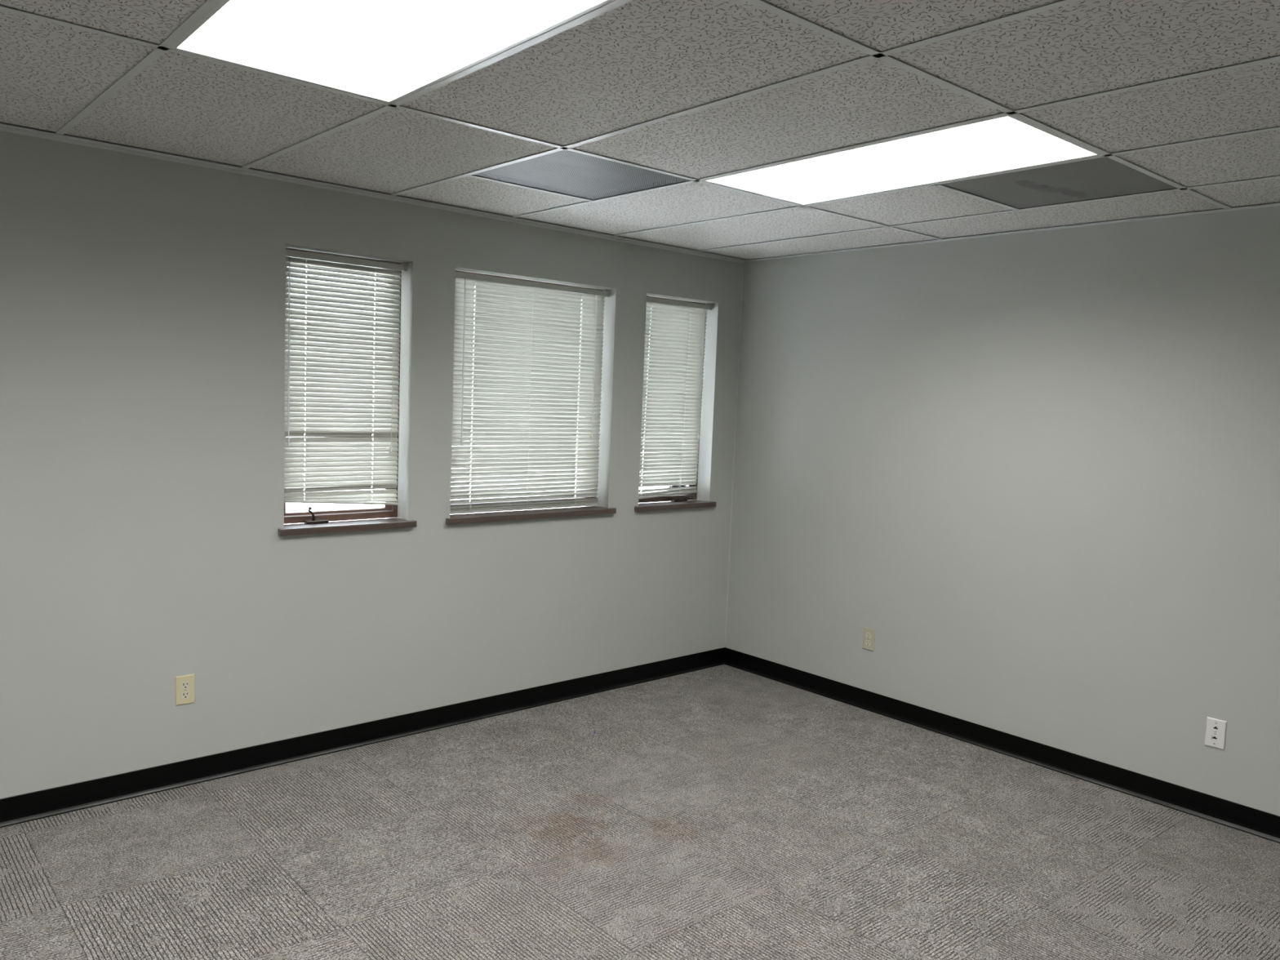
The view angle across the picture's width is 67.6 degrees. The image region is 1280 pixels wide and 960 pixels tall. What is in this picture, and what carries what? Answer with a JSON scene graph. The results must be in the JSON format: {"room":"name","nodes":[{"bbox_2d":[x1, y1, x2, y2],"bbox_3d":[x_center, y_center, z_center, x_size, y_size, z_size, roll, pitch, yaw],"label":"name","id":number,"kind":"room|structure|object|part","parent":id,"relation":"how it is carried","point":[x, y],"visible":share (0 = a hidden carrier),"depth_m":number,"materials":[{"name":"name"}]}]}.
{"room":"empty office room","nodes":[
{"label":"empty office room","id":0,"kind":"room"},
{"bbox_2d":[0,130,743,798],"bbox_3d":[-1.702,-0.129,3.790,6.260,2.870,0.200,-2,7,-41],"label":"wall","id":1,"kind":"structure","parent":0,"point":[143,299],"depth_m":3.79,"materials":[{"name":"grey paint"}]},
{"bbox_2d":[175,674,194,706],"bbox_3d":[-1.765,0.815,3.711,0.070,0.114,0.007,-2,7,-41],"label":"wall outlet","id":2,"kind":"object","parent":1,"relation":"attached to","point":[184,685],"visible":1,"depth_m":3.71,"materials":[{"name":"beige plastic"}]},
{"bbox_2d":[180,691,190,698],"bbox_3d":[-1.764,0.834,3.710,0.034,0.029,0.001,-2,7,-41],"label":"receptacle","id":3,"kind":"object","parent":2,"relation":"attached to","point":[184,695],"depth_m":3.71,"materials":[{"name":"beige plastic"}]},
{"bbox_2d":[180,680,190,688],"bbox_3d":[-1.762,0.795,3.707,0.034,0.029,0.001,-2,7,-41],"label":"receptacle","id":4,"kind":"object","parent":2,"relation":"attached to","point":[184,684],"depth_m":3.71,"materials":[{"name":"beige plastic"}]},
{"bbox_2d":[278,247,417,536],"bbox_3d":[-1.269,-0.373,4.101,0.612,1.171,0.195,-2,7,-41],"label":"window","id":5,"kind":"structure","parent":1,"relation":"in","point":[316,522],"depth_m":4.15,"materials":[{"name":"red wood"}]},
{"bbox_3d":[-1.391,0.149,4.054,0.016,0.053,0.040,4,5,14],"label":"crank arm","id":6,"kind":"part","parent":5,"relation":"part of","materials":[{"name":"brown metal"}]},
{"bbox_3d":[-1.385,0.177,4.087,0.100,0.014,0.040,-2,7,-41],"label":"crank handle","id":7,"kind":"part","parent":5,"relation":"part of","materials":[{"name":"brown metal"}]},
{"bbox_2d":[284,248,407,505],"bbox_3d":[-1.261,-0.416,4.087,0.552,1.076,0.042,-2,7,-41],"label":"mini blind","id":8,"kind":"object","parent":5,"relation":"attached to","point":[335,417],"visible":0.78,"depth_m":4.08,"materials":[{"name":"white paint"}]},
{"bbox_3d":[-1.288,0.097,4.135,0.527,0.043,0.025,-2,7,-41],"label":"rail","id":9,"kind":"part","parent":8,"relation":"part of","materials":[{"name":"white metal"}]},
{"bbox_3d":[-1.090,-0.534,4.208,0.008,0.775,0.008,-2,7,-41],"label":"lift cord","id":10,"kind":"part","parent":8,"relation":"part of","materials":[{"name":"white fabric"}]},
{"bbox_3d":[-1.272,0.199,4.128,0.612,0.028,0.134,-2,7,-41],"label":"sill","id":11,"kind":"part","parent":5,"relation":"part of","materials":[{"name":"brown wood"}]},
{"bbox_2d":[0,647,724,827],"bbox_3d":[-1.679,1.141,3.820,5.860,0.098,0.018,-2,7,-41],"label":"baseboard","id":12,"kind":"structure","parent":1,"relation":"attached to","point":[37,805],"depth_m":4.08,"materials":[{"name":"black plastic"}]},
{"bbox_2d":[0,121,749,263],"bbox_3d":[-1.577,-1.188,3.603,5.859,0.031,0.052,-2,7,-41],"label":"trim","id":13,"kind":"structure","parent":1,"relation":"attached to","point":[8,127],"depth_m":3.87,"materials":[{"name":"white metal"}]},
{"bbox_2d":[445,270,616,524],"bbox_3d":[-0.543,-0.400,4.742,1.005,1.171,0.195,-2,7,-41],"label":"window","id":14,"kind":"structure","parent":1,"relation":"in","point":[535,513],"depth_m":4.72,"materials":[{"name":"red wood"}]},
{"bbox_2d":[449,271,609,513],"bbox_3d":[-0.538,-0.416,4.728,0.940,1.134,0.042,-2,7,-41],"label":"mini blind","id":15,"kind":"object","parent":14,"relation":"attached to","point":[525,406],"visible":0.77,"depth_m":4.71,"materials":[{"name":"white paint"}]},
{"bbox_3d":[-0.567,0.140,4.780,0.915,0.010,0.025,-2,7,-41],"label":"rail","id":16,"kind":"part","parent":15,"relation":"part of","materials":[{"name":"white metal"}]},
{"bbox_3d":[-0.238,-0.600,4.957,0.008,0.708,0.008,-2,7,-41],"label":"lift cord","id":17,"kind":"part","parent":15,"relation":"part of","materials":[{"name":"white fabric"}]},
{"bbox_3d":[-0.545,0.171,4.769,1.005,0.028,0.134,-2,7,-41],"label":"sill","id":18,"kind":"part","parent":14,"relation":"part of","materials":[{"name":"brown wood"}]},
{"bbox_2d":[634,295,716,511],"bbox_3d":[0.174,-0.428,5.375,0.609,1.171,0.195,-2,7,-41],"label":"window","id":19,"kind":"structure","parent":1,"relation":"in","point":[684,500],"depth_m":5.43,"materials":[{"name":"red wood"}]},
{"bbox_3d":[0.128,-0.453,5.427,0.506,1.089,0.038,-2,7,-41],"label":"sash","id":20,"kind":"part","parent":19,"relation":"part of","materials":[{"name":"red wood"}]},
{"bbox_2d":[638,297,711,498],"bbox_3d":[0.177,-0.453,5.359,0.554,1.113,0.042,-2,7,-41],"label":"mini blind","id":21,"kind":"object","parent":19,"relation":"attached to","point":[665,394],"visible":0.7,"depth_m":5.37,"materials":[{"name":"white paint"}]},
{"bbox_3d":[0.137,0.085,5.398,0.515,0.031,0.025,-2,7,-41],"label":"rail","id":22,"kind":"part","parent":21,"relation":"part of","materials":[{"name":"white metal"}]},
{"bbox_3d":[0.351,-0.620,5.478,0.008,0.712,0.008,-2,7,-41],"label":"lift cord","id":23,"kind":"part","parent":21,"relation":"part of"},
{"bbox_3d":[0.172,0.144,5.402,0.609,0.028,0.134,-2,7,-41],"label":"sill","id":24,"kind":"part","parent":19,"relation":"part of","materials":[{"name":"brown wood"}]},
{"bbox_3d":[0.126,-0.444,5.430,0.450,1.051,0.004,-2,7,-41],"label":"glass","id":25,"kind":"part","parent":19,"relation":"part of","materials":[{"name":"white"}]},
{"bbox_3d":[0.224,0.116,5.508,0.105,0.014,0.040,-2,7,-41],"label":"crank handle","id":26,"kind":"part","parent":19,"relation":"part of","materials":[{"name":"brown metal"}]},
{"bbox_2d":[724,269,743,647],"bbox_3d":[0.556,-0.109,5.661,0.006,2.240,0.006,-2,7,-41],"label":"caulk line","id":27,"kind":"structure","parent":1,"relation":"attached to","point":[743,269],"depth_m":5.66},
{"bbox_2d":[0,664,1279,959],"bbox_3d":[0.328,1.527,1.564,5.860,0.120,6.100,-2,7,-41],"label":"floor","id":28,"kind":"structure","parent":0,"point":[723,811],"depth_m":3.33,"materials":[{"name":"carpet"}]},
{"bbox_2d":[0,0,1279,259],"bbox_3d":[0.429,-1.056,1.339,5.860,0.292,6.100,-2,7,-41],"label":"ceiling","id":29,"kind":"structure","parent":0,"point":[1184,95],"depth_m":2.64,"materials":[{"name":"tile"}]},
{"bbox_2d":[170,0,615,103],"bbox_3d":[-0.538,-1.067,2.078,0.627,0.109,1.230,-2,7,-41],"label":"ceiling light","id":30,"kind":"object","parent":29,"relation":"attached to","point":[389,51],"visible":0.9,"depth_m":2.22,"materials":[{"name":"white plastic"}]},
{"bbox_2d":[474,150,688,199],"bbox_3d":[-0.221,-1.162,3.577,0.605,0.056,0.610,-2,7,-41],"label":"ceiling vent","id":31,"kind":"object","parent":29,"relation":"in","point":[567,172],"visible":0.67,"depth_m":3.58,"materials":[{"name":"grey metal"}]},
{"bbox_3d":[-0.220,-1.163,3.577,0.605,0.054,0.610,-2,7,-41],"label":"vent frame","id":32,"kind":"part","parent":31,"relation":"part of","materials":[{"name":"white metal"}]},
{"bbox_2d":[702,115,1101,204],"bbox_3d":[0.842,-1.117,3.265,0.632,0.109,1.251,-2,7,-41],"label":"ceiling light","id":33,"kind":"object","parent":29,"relation":"attached to","point":[1005,143],"visible":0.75,"depth_m":3.18,"materials":[{"name":"white plastic"}]},
{"bbox_2d":[941,156,1177,208],"bbox_3d":[1.491,-1.081,3.415,0.616,0.056,0.622,-2,7,-41],"label":"ceiling vent","id":34,"kind":"object","parent":29,"relation":"in","point":[1100,177],"visible":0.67,"depth_m":3.40,"materials":[{"name":"metal"}]},
{"bbox_3d":[1.491,-1.082,3.415,0.616,0.054,0.622,-2,7,-41],"label":"vent frame","id":35,"kind":"part","parent":34,"relation":"part of","materials":[{"name":"white metal"}]},
{"bbox_2d":[725,202,1279,816],"bbox_3d":[2.717,0.081,3.375,0.200,2.870,6.300,-2,7,-41],"label":"wall","id":36,"kind":"structure","parent":0,"point":[1042,468],"depth_m":4.29,"materials":[{"name":"grey paint"}]},
{"bbox_2d":[862,626,875,651],"bbox_3d":[1.191,0.828,4.979,0.007,0.114,0.070,-2,7,-41],"label":"wall outlet","id":37,"kind":"object","parent":36,"relation":"attached to","point":[868,639],"visible":1,"depth_m":4.97,"materials":[{"name":"beige plastic"}]},
{"bbox_2d":[865,640,871,645],"bbox_3d":[1.188,0.848,4.979,0.001,0.029,0.034,-2,7,-41],"label":"receptacle","id":38,"kind":"object","parent":37,"relation":"attached to","point":[868,642],"depth_m":4.98,"materials":[{"name":"beige plastic"}]},
{"bbox_2d":[866,632,871,638],"bbox_3d":[1.190,0.809,4.976,0.001,0.029,0.034,-2,7,-41],"label":"receptacle","id":39,"kind":"object","parent":37,"relation":"attached to","point":[868,635],"depth_m":4.97,"materials":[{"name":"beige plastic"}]},
{"bbox_2d":[724,647,1279,843],"bbox_3d":[2.521,1.335,3.488,0.018,0.098,6.100,-2,7,-41],"label":"baseboard","id":40,"kind":"structure","parent":36,"relation":"attached to","point":[1233,815],"depth_m":4.33,"materials":[{"name":"black plastic"}]},
{"bbox_2d":[748,202,1279,262],"bbox_3d":[2.626,-0.988,3.263,0.024,0.006,6.048,-2,7,-41],"label":"trim","id":41,"kind":"structure","parent":36,"relation":"attached to","point":[1272,204],"depth_m":4.22,"materials":[{"name":"white metal"}]},
{"bbox_2d":[1204,716,1226,750],"bbox_3d":[2.267,0.998,3.768,0.008,0.114,0.070,-2,7,-41],"label":"jack plate","id":42,"kind":"object","parent":36,"relation":"attached to","point":[1215,729],"visible":1,"depth_m":3.76,"materials":[{"name":"white plastic"}]},
{"label":"outside","id":43,"kind":"structure","parent":0,"visible":0},
{"bbox_2d":[285,430,666,524],"bbox_3d":[-14.687,-0.256,19.136,55.000,0.001,39.750,-2,7,-41],"label":"ground","id":44,"kind":"structure","parent":43,"point":[290,507],"depth_m":15.71,"materials":[{"name":"white"}]}
]}

